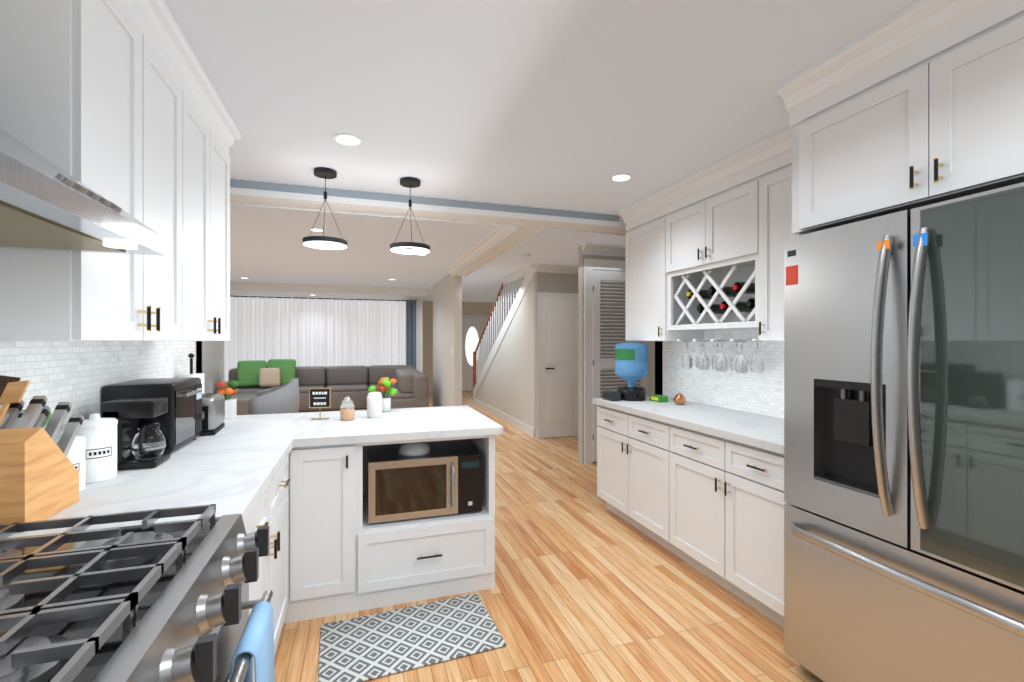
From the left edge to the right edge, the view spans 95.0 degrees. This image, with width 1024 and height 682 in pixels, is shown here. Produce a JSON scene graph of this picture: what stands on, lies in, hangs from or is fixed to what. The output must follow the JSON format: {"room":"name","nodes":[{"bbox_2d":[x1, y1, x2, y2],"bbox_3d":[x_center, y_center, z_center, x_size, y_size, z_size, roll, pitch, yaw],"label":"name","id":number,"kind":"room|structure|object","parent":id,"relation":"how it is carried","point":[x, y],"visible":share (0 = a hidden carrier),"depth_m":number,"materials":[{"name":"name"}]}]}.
{"room":"kitchen","nodes":[
{"label":"kitchen","id":0,"kind":"room"},
{"bbox_2d":[195,341,203,372],"bbox_3d":[-1.166,0.150,0.157,0.120,2.500,6.220,0,0,-18],"label":"wall","id":1,"kind":"structure","parent":0,"point":[199,345],"depth_m":3.08,"materials":[{"name":"white"}]},
{"bbox_2d":[0,129,168,255],"bbox_3d":[-1.008,-0.424,0.745,0.538,0.431,0.760,0,0,-18],"label":"range hood","id":2,"kind":"object","parent":1,"relation":"attached to","point":[45,204],"visible":1,"depth_m":0.87,"materials":[{"name":"silver metal"}]},
{"bbox_2d":[0,0,191,340],"bbox_3d":[-1.335,-0.549,1.459,0.337,1.098,0.762,0,0,-18],"label":"upper cabinet","id":3,"kind":"object","parent":1,"relation":"attached to","point":[119,103],"depth_m":1.27,"materials":[{"name":"white wood"}]},
{"bbox_2d":[0,341,194,436],"bbox_3d":[-1.478,0.100,1.328,0.008,0.800,3.440,0,0,-18],"label":"backsplash","id":4,"kind":"structure","parent":1,"relation":"attached to","point":[78,375],"depth_m":1.78,"materials":[{"name":"white tile"}]},
{"bbox_2d":[192,64,235,340],"bbox_3d":[-1.533,-0.549,2.067,0.337,1.098,0.760,0,0,-18],"label":"upper cabinet","id":5,"kind":"object","parent":1,"relation":"attached to","point":[212,135],"depth_m":2.14,"materials":[{"name":"white wood"}]},
{"bbox_2d":[204,341,224,392],"bbox_3d":[-4.808,0.150,6.124,0.120,2.500,7.620,0,0,-18],"label":"wall","id":6,"kind":"structure","parent":0,"point":[210,360],"depth_m":8.92,"materials":[{"name":"white paint"}]},
{"bbox_2d":[230,281,426,293],"bbox_3d":[-3.654,-1.044,9.173,3.960,0.110,0.090,0,0,-18],"label":"crown molding","id":7,"kind":"structure","parent":6,"relation":"attached to","point":[290,286],"depth_m":9.18,"materials":[{"name":"white wood"}]},
{"bbox_2d":[230,203,520,230],"bbox_3d":[-1.816,-1.044,3.517,3.960,0.110,0.091,0,0,-18],"label":"crown molding","id":8,"kind":"structure","parent":6,"relation":"attached to","point":[499,227],"depth_m":3.76,"materials":[{"name":"white wood"}]},
{"bbox_2d":[230,295,422,372],"bbox_3d":[-3.992,0.150,10.280,4.000,2.500,0.220,0,0,-18],"label":"wall","id":9,"kind":"structure","parent":0,"point":[419,335],"depth_m":10.77,"materials":[{"name":"white paint"}]},
{"bbox_2d":[225,296,416,381],"bbox_3d":[-3.997,0.229,10.084,3.850,2.302,0.126,0,0,-18],"label":"sheer curtain","id":10,"kind":"object","parent":9,"relation":"hanging from","point":[326,332],"visible":0.71,"depth_m":10.08,"materials":[{"name":"grey fabric"}]},
{"bbox_2d":[433,273,461,406],"bbox_3d":[-1.164,0.150,8.244,0.120,2.500,2.200,0,0,-18],"label":"wall","id":11,"kind":"structure","parent":0,"point":[447,335],"depth_m":7.74,"materials":[{"name":"white paint"}]},
{"bbox_2d":[446,231,514,275],"bbox_3d":[-0.481,-1.044,5.668,0.090,0.110,3.120,0,0,-18],"label":"crown molding","id":12,"kind":"structure","parent":11,"relation":"attached to","point":[497,234],"depth_m":5.36,"materials":[{"name":"white wood"}]},
{"bbox_2d":[465,228,553,276],"bbox_3d":[-0.186,-1.044,5.701,0.091,0.110,3.240,0,0,-18],"label":"crown molding","id":13,"kind":"structure","parent":11,"relation":"attached to","point":[538,231],"depth_m":4.91,"materials":[{"name":"white"}]},
{"bbox_2d":[423,301,507,391],"bbox_3d":[-1.779,0.150,13.049,3.480,2.500,0.120,0,0,-18],"label":"wall","id":14,"kind":"structure","parent":0,"point":[477,308],"depth_m":12.86,"materials":[{"name":"beige paint"}]},
{"bbox_2d":[462,315,488,390],"bbox_3d":[-1.121,0.340,13.157,1.000,2.120,0.078,0,0,-18],"label":"front door","id":15,"kind":"structure","parent":14,"relation":"in","point":[473,326],"depth_m":13.10,"materials":[{"name":"white wood"}]},
{"bbox_2d":[473,273,533,436],"bbox_3d":[0.199,0.100,8.781,0.994,2.600,3.820,0,0,-18],"label":"wall","id":16,"kind":"structure","parent":0,"point":[503,389],"depth_m":7.71,"materials":[{"name":"white paint"}]},
{"bbox_2d":[473,278,522,388],"bbox_3d":[-0.293,0.154,8.894,0.090,2.491,3.592,0,0,-18],"label":"stair railing","id":17,"kind":"object","parent":16,"relation":"attached to","point":[486,333],"visible":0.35,"depth_m":9.27,"materials":[{"name":"white wood"}]},
{"bbox_2d":[499,265,529,284],"bbox_3d":[0.061,-1.044,7.496,0.090,0.110,1.580,0,0,-18],"label":"crown molding","id":18,"kind":"structure","parent":16,"relation":"attached to","point":[524,271],"depth_m":7.47,"materials":[{"name":"white wood"}]},
{"bbox_2d":[164,0,918,302],"bbox_3d":[-0.982,-1.140,5.254,7.020,0.080,15.800,0,0,-18],"label":"ceiling","id":19,"kind":"structure","parent":0,"point":[571,105],"depth_m":2.17,"materials":[{"name":"grey paint"}]},
{"bbox_2d":[309,228,324,231],"bbox_3d":[-1.925,-1.096,4.631,0.138,0.007,0.138,0,0,-30],"label":"recessed light","id":20,"kind":"object","parent":19,"relation":"in","point":[314,229],"depth_m":4.61,"materials":[{"name":"white"}]},
{"bbox_2d":[303,167,346,249],"bbox_3d":[-1.207,-0.858,3.035,0.270,0.484,0.272,0,0,-18],"label":"pendant lamp","id":21,"kind":"object","parent":19,"relation":"hanging from","point":[325,173],"visible":1,"depth_m":3.02,"materials":[{"name":"black metal"}]},
{"bbox_2d":[333,133,361,145],"bbox_3d":[-0.895,-1.096,2.559,0.148,0.007,0.148,0,0,-45],"label":"recessed light","id":22,"kind":"object","parent":19,"relation":"in","point":[347,139],"depth_m":2.54,"materials":[{"name":"white plastic"}]},
{"bbox_2d":[390,177,429,254],"bbox_3d":[-0.696,-0.858,3.211,0.270,0.484,0.272,0,0,-18],"label":"pendant lamp","id":23,"kind":"object","parent":19,"relation":"hanging from","point":[410,183],"visible":1,"depth_m":3.19,"materials":[{"name":"black metal"}]},
{"bbox_2d":[230,179,626,299],"bbox_3d":[-1.602,-1.020,7.163,6.620,0.159,7.382,0,0,-18],"label":"beam","id":24,"kind":"structure","parent":19,"relation":"attached to","point":[530,220],"depth_m":3.74,"materials":[{"name":"white"}]},
{"bbox_2d":[521,253,529,256],"bbox_3d":[0.171,-1.085,5.944,0.118,0.030,0.118,0,0,-30],"label":"recessed light","id":25,"kind":"object","parent":19,"relation":"in","point":[524,254],"depth_m":5.90,"materials":[{"name":"white"}]},
{"bbox_2d":[554,229,624,235],"bbox_3d":[1.475,-1.044,4.587,2.360,0.110,0.090,0,0,-18],"label":"crown molding","id":26,"kind":"structure","parent":19,"relation":"attached to","point":[554,229],"depth_m":4.29,"materials":[{"name":"white wood"}]},
{"bbox_2d":[610,173,632,181],"bbox_3d":[0.732,-1.096,3.150,0.148,0.007,0.148,0,0,-27],"label":"recessed light","id":27,"kind":"object","parent":19,"relation":"in","point":[621,177],"depth_m":3.13,"materials":[{"name":"white plastic"}]},
{"bbox_2d":[274,391,823,681],"bbox_3d":[-0.982,1.430,5.254,7.020,0.060,15.800,0,0,-18],"label":"floor","id":28,"kind":"structure","parent":0,"point":[590,586],"depth_m":2.46,"materials":[{"name":"brown wood"}]},
{"bbox_2d":[0,504,272,681],"bbox_3d":[-0.901,0.917,0.843,0.748,0.965,0.760,0,0,-18],"label":"range","id":29,"kind":"object","parent":28,"relation":"on","point":[161,602],"visible":1,"depth_m":0.90,"materials":[{"name":"silver metal"}]},
{"bbox_2d":[230,601,274,681],"bbox_3d":[-0.602,0.898,1.098,0.057,0.474,0.200,0,0,-18],"label":"towel","id":30,"kind":"object","parent":29,"relation":"hanging from","point":[256,641],"visible":0.96,"depth_m":1.10,"materials":[{"name":"blue fabric"}]},
{"bbox_2d":[204,380,212,393],"bbox_3d":[-2.468,0.871,3.423,0.533,1.161,0.551,0,0,-18],"label":"stool","id":31,"kind":"object","parent":28,"relation":"on","point":[208,386],"visible":0.02,"depth_m":3.45,"materials":[{"name":"grey"}]},
{"bbox_2d":[248,378,299,414],"bbox_3d":[-1.885,0.871,3.572,0.502,1.161,0.538,0,0,-18],"label":"stool","id":32,"kind":"object","parent":28,"relation":"on","point":[284,398],"visible":0.08,"depth_m":3.43,"materials":[{"name":"grey"}]},
{"bbox_2d":[243,445,305,681],"bbox_3d":[-1.219,0.960,1.720,0.720,0.880,1.095,0,0,-18],"label":"base cabinet","id":33,"kind":"object","parent":28,"relation":"on","point":[296,483],"depth_m":2.20,"materials":[{"name":"white wood"}]},
{"bbox_2d":[215,365,428,414],"bbox_3d":[-3.562,0.935,8.779,3.650,0.830,2.500,0,0,-18],"label":"sectional sofa","id":34,"kind":"object","parent":28,"relation":"on","point":[355,383],"visible":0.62,"depth_m":9.19,"materials":[{"name":"grey fabric"}]},
{"bbox_2d":[237,359,295,386],"bbox_3d":[-4.706,0.611,8.997,1.022,0.512,0.438,0,0,-18],"label":"pillows","id":35,"kind":"object","parent":34,"relation":"on","point":[272,373],"visible":0.9,"depth_m":8.92,"materials":[{"name":"green fabric"}]},
{"bbox_2d":[306,441,365,619],"bbox_3d":[-1.029,0.960,2.625,0.365,0.880,0.692,0,0,-18],"label":"base cabinet","id":36,"kind":"object","parent":28,"relation":"on","point":[335,470],"depth_m":2.39,"materials":[{"name":"white wood"}]},
{"bbox_2d":[6,437,293,538],"bbox_3d":[-1.232,0.500,1.690,0.679,0.040,1.045,0,0,-18],"label":"countertop","id":37,"kind":"structure","parent":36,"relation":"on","point":[231,475],"depth_m":1.56,"materials":[{"name":"white stone"}]},
{"bbox_2d":[0,375,83,523],"bbox_3d":[-1.355,0.285,1.300,0.174,0.388,0.310,0,0,-18],"label":"knife block","id":38,"kind":"object","parent":37,"relation":"on","point":[39,476],"visible":1,"depth_m":1.26,"materials":[{"name":"brown wood"}]},
{"bbox_2d":[54,431,85,491],"bbox_3d":[-1.426,0.383,1.492,0.107,0.192,0.107,0,0,-18],"label":"canister","id":39,"kind":"object","parent":37,"relation":"on","point":[76,456],"visible":0.35,"depth_m":1.49,"materials":[{"name":"white ceramic"}]},
{"bbox_2d":[77,413,117,482],"bbox_3d":[-1.450,0.365,1.632,0.124,0.227,0.124,0,0,-18],"label":"coffee canister","id":40,"kind":"object","parent":37,"relation":"on","point":[97,432],"visible":0.79,"depth_m":1.60,"materials":[{"name":"white ceramic"}]},
{"bbox_2d":[100,397,169,469],"bbox_3d":[-1.447,0.352,1.812,0.175,0.255,0.152,0,0,-18],"label":"coffee maker","id":41,"kind":"object","parent":37,"relation":"on","point":[127,413],"visible":0.71,"depth_m":1.75,"materials":[{"name":"black plastic"}]},
{"bbox_2d":[131,421,165,458],"bbox_3d":[-1.406,0.380,1.808,0.107,0.134,0.138,0,0,-18],"label":"glass carafe","id":42,"kind":"object","parent":41,"relation":"on","point":[149,440],"visible":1,"depth_m":1.79,"materials":[{"name":"clear glass"}]},
{"bbox_2d":[102,378,204,454],"bbox_3d":[-1.573,0.329,2.107,0.286,0.300,0.380,0,0,-18],"label":"toaster oven","id":43,"kind":"object","parent":37,"relation":"on","point":[180,420],"visible":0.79,"depth_m":1.99,"materials":[{"name":"black plastic"}]},
{"bbox_2d":[184,405,502,444],"bbox_3d":[-1.024,0.512,2.790,1.754,0.065,0.920,0,0,-18],"label":"countertop","id":44,"kind":"structure","parent":36,"relation":"on","point":[444,423],"depth_m":2.61,"materials":[{"name":"white stone"}]},
{"bbox_2d":[178,353,203,393],"bbox_3d":[-1.834,0.274,2.684,0.150,0.410,0.150,0,0,-18],"label":"paper towel","id":45,"kind":"object","parent":44,"relation":"on","point":[191,374],"visible":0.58,"depth_m":2.68,"materials":[{"name":"white paper"}]},
{"bbox_2d":[200,393,224,435],"bbox_3d":[-1.673,0.383,2.450,0.260,0.192,0.305,0,0,-22],"label":"toaster","id":46,"kind":"object","parent":44,"relation":"on","point":[213,406],"visible":0.27,"depth_m":2.39,"materials":[{"name":"grey metal"}]},
{"bbox_2d":[215,380,239,417],"bbox_3d":[-1.790,0.364,2.949,0.129,0.230,0.166,0,0,-18],"label":"flowers","id":47,"kind":"object","parent":44,"relation":"on","point":[225,390],"visible":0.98,"depth_m":2.91,"materials":[{"name":"white ceramic"}]},
{"bbox_2d":[309,388,330,419],"bbox_3d":[-1.177,0.384,2.877,0.124,0.190,0.050,0,0,-10],"label":"family sign","id":48,"kind":"object","parent":44,"relation":"on","point":[320,398],"visible":0.98,"depth_m":2.87,"materials":[{"name":"black wood"}]},
{"bbox_2d":[340,396,354,420],"bbox_3d":[-1.003,0.408,2.860,0.084,0.142,0.084,0,0,-18],"label":"candle jar","id":49,"kind":"object","parent":44,"relation":"on","point":[347,409],"visible":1,"depth_m":2.83,"materials":[{"name":"glass"}]},
{"bbox_2d":[367,392,381,417],"bbox_3d":[-0.866,0.401,2.957,0.094,0.157,0.094,0,0,-18],"label":"jar","id":50,"kind":"object","parent":44,"relation":"on","point":[374,404],"visible":1,"depth_m":2.92,"materials":[{"name":"white ceramic"}]},
{"bbox_2d":[368,377,397,411],"bbox_3d":[-0.882,0.363,3.213,0.198,0.231,0.180,0,0,-18],"label":"flower vase","id":51,"kind":"object","parent":44,"relation":"on","point":[384,384],"visible":0.81,"depth_m":3.18,"materials":[{"name":"white ceramic"}]},
{"bbox_2d":[318,593,505,681],"bbox_3d":[-0.481,1.393,2.225,0.800,0.011,0.470,0,0,-21],"label":"kitchen mat","id":52,"kind":"object","parent":28,"relation":"on","point":[368,647],"visible":0.98,"depth_m":2.18,"materials":[{"name":"grey fabric"}]},
{"bbox_2d":[366,489,494,609],"bbox_3d":[-0.543,1.190,2.820,0.750,0.420,0.620,0,0,-18],"label":"base cabinet","id":53,"kind":"object","parent":28,"relation":"on","point":[416,559],"depth_m":2.54,"materials":[{"name":"white wood"}]},
{"bbox_2d":[367,440,481,523],"bbox_3d":[-0.519,0.812,2.747,0.620,0.334,0.434,0,0,-18],"label":"microwave","id":54,"kind":"object","parent":53,"relation":"in","point":[442,478],"visible":1,"depth_m":2.58,"materials":[{"name":"silver metal"}]},
{"bbox_2d":[398,442,429,456],"bbox_3d":[-0.561,0.608,2.699,0.184,0.072,0.184,0,0,-18],"label":"steel bowl","id":55,"kind":"object","parent":54,"relation":"on","point":[414,449],"visible":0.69,"depth_m":2.63,"materials":[{"name":"grey"}]},
{"bbox_2d":[597,404,659,543],"bbox_3d":[1.154,0.960,3.518,0.608,0.880,1.022,0,0,-18],"label":"base cabinet","id":56,"kind":"object","parent":28,"relation":"on","point":[628,446],"depth_m":3.44,"materials":[{"name":"white wood"}]},
{"bbox_2d":[660,424,786,627],"bbox_3d":[1.431,0.960,2.664,0.608,0.880,1.022,0,0,-18],"label":"base cabinet","id":57,"kind":"object","parent":28,"relation":"on","point":[699,486],"depth_m":2.53,"materials":[{"name":"white wood"}]},
{"bbox_2d":[592,396,783,455],"bbox_3d":[1.276,0.500,3.096,0.639,0.040,1.940,0,0,-18],"label":"countertop","id":58,"kind":"structure","parent":57,"relation":"on","point":[754,430],"depth_m":2.87,"materials":[{"name":"white stone"}]},
{"bbox_2d":[602,390,620,400],"bbox_3d":[0.807,0.444,3.811,0.080,0.070,0.170,0,0,-18],"label":"metal tray","id":59,"kind":"object","parent":58,"relation":"on","point":[609,395],"visible":1,"depth_m":3.75,"materials":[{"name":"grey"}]},
{"bbox_2d":[617,386,645,400],"bbox_3d":[0.983,0.429,3.834,0.230,0.100,0.265,0,0,-18],"label":"water dispenser","id":60,"kind":"object","parent":58,"relation":"on","point":[636,393],"visible":0.79,"depth_m":3.75,"materials":[{"name":"black plastic"}]},
{"bbox_2d":[615,343,647,386],"bbox_3d":[0.978,0.196,3.850,0.265,0.366,0.264,0,0,-18],"label":"water bottle","id":61,"kind":"object","parent":60,"relation":"on","point":[631,364],"visible":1,"depth_m":3.75,"materials":[{"name":"blue plastic"}]},
{"bbox_2d":[650,395,667,402],"bbox_3d":[1.165,0.457,3.727,0.081,0.045,0.130,0,0,-18],"label":"box","id":62,"kind":"object","parent":58,"relation":"on","point":[658,398],"visible":1,"depth_m":3.68,"materials":[{"name":"green cardboard"}]},
{"bbox_2d":[673,392,685,404],"bbox_3d":[1.267,0.433,3.545,0.090,0.092,0.089,0,0,-18],"label":"copper pot","id":63,"kind":"object","parent":58,"relation":"on","point":[679,399],"visible":1,"depth_m":3.52,"materials":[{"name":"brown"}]},
{"bbox_2d":[784,182,1023,681],"bbox_3d":[1.620,0.482,1.657,0.835,1.835,0.950,0,0,-18],"label":"fridge","id":64,"kind":"object","parent":28,"relation":"on","point":[904,445],"visible":1,"depth_m":1.55,"materials":[{"name":"silver metal"}]},
{"bbox_2d":[534,272,577,437],"bbox_3d":[1.129,0.150,7.043,1.660,2.500,0.100,0,0,-18],"label":"wall","id":65,"kind":"structure","parent":0,"point":[555,282],"depth_m":6.82,"materials":[{"name":"grey paint"}]},
{"bbox_2d":[530,263,577,273],"bbox_3d":[1.115,-1.044,6.939,1.751,0.110,0.091,0,0,-18],"label":"crown molding","id":66,"kind":"structure","parent":65,"relation":"attached to","point":[547,268],"depth_m":6.79,"materials":[{"name":"white wood"}]},
{"bbox_2d":[537,292,577,438],"bbox_3d":[0.717,0.350,6.823,0.720,2.100,0.063,0,0,-18],"label":"closet door","id":67,"kind":"structure","parent":65,"relation":"in","point":[557,364],"depth_m":6.81,"materials":[{"name":"white wood"}]},
{"bbox_2d":[578,245,639,463],"bbox_3d":[1.491,0.150,5.637,1.480,2.500,0.100,0,0,-18],"label":"wall","id":68,"kind":"structure","parent":0,"point":[581,257],"depth_m":5.43,"materials":[{"name":"grey paint"}]},
{"bbox_2d":[582,243,624,256],"bbox_3d":[1.521,-1.044,5.546,1.480,0.110,0.090,0,0,-18],"label":"crown molding","id":69,"kind":"structure","parent":68,"relation":"attached to","point":[587,248],"depth_m":5.39,"materials":[{"name":"white wood"}]},
{"bbox_2d":[584,258,654,463],"bbox_3d":[1.271,0.230,5.490,0.930,2.340,0.040,0,0,-18],"label":"door","id":70,"kind":"structure","parent":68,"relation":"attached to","point":[596,363],"depth_m":5.39,"materials":[{"name":"white wood"}]},
{"bbox_2d":[655,341,662,394],"bbox_3d":[2.283,0.150,1.257,0.120,2.500,6.180,0,0,-18],"label":"wall","id":71,"kind":"structure","parent":0,"point":[658,367],"depth_m":4.10,"materials":[{"name":"black"}]},
{"bbox_2d":[622,196,657,340],"bbox_3d":[1.209,-0.549,3.784,0.338,1.098,0.550,0,0,-18],"label":"upper cabinet","id":72,"kind":"object","parent":71,"relation":"attached to","point":[641,219],"depth_m":3.76,"materials":[{"name":"white wood"}]},
{"bbox_2d":[658,148,753,340],"bbox_3d":[1.425,-0.549,3.118,0.338,1.098,0.974,0,0,-18],"label":"upper cabinet","id":73,"kind":"object","parent":71,"relation":"attached to","point":[706,221],"depth_m":3.14,"materials":[{"name":"white wood"}]},
{"bbox_2d":[682,341,763,372],"bbox_3d":[1.401,0.099,3.163,0.196,0.195,0.582,0,0,-18],"label":"stemware","id":74,"kind":"object","parent":73,"relation":"hanging from","point":[740,363],"visible":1,"depth_m":3.06,"materials":[{"name":"clear glass"}]},
{"bbox_2d":[663,329,783,418],"bbox_3d":[1.607,0.100,3.127,0.008,0.800,1.955,0,0,-18],"label":"backsplash","id":75,"kind":"structure","parent":71,"relation":"attached to","point":[750,391],"depth_m":3.31,"materials":[{"name":"white tile"}]},
{"bbox_2d":[754,132,789,340],"bbox_3d":[1.638,-0.549,2.464,0.338,1.098,0.525,0,0,-18],"label":"upper cabinet","id":76,"kind":"object","parent":71,"relation":"attached to","point":[768,238],"depth_m":2.60,"materials":[{"name":"white wood"}]},
{"bbox_2d":[782,0,1023,237],"bbox_3d":[1.700,-0.784,1.675,0.708,0.628,1.015,0,0,-18],"label":"upper cabinet","id":77,"kind":"object","parent":71,"relation":"attached to","point":[919,103],"depth_m":1.59,"materials":[{"name":"white wood"}]}
]}

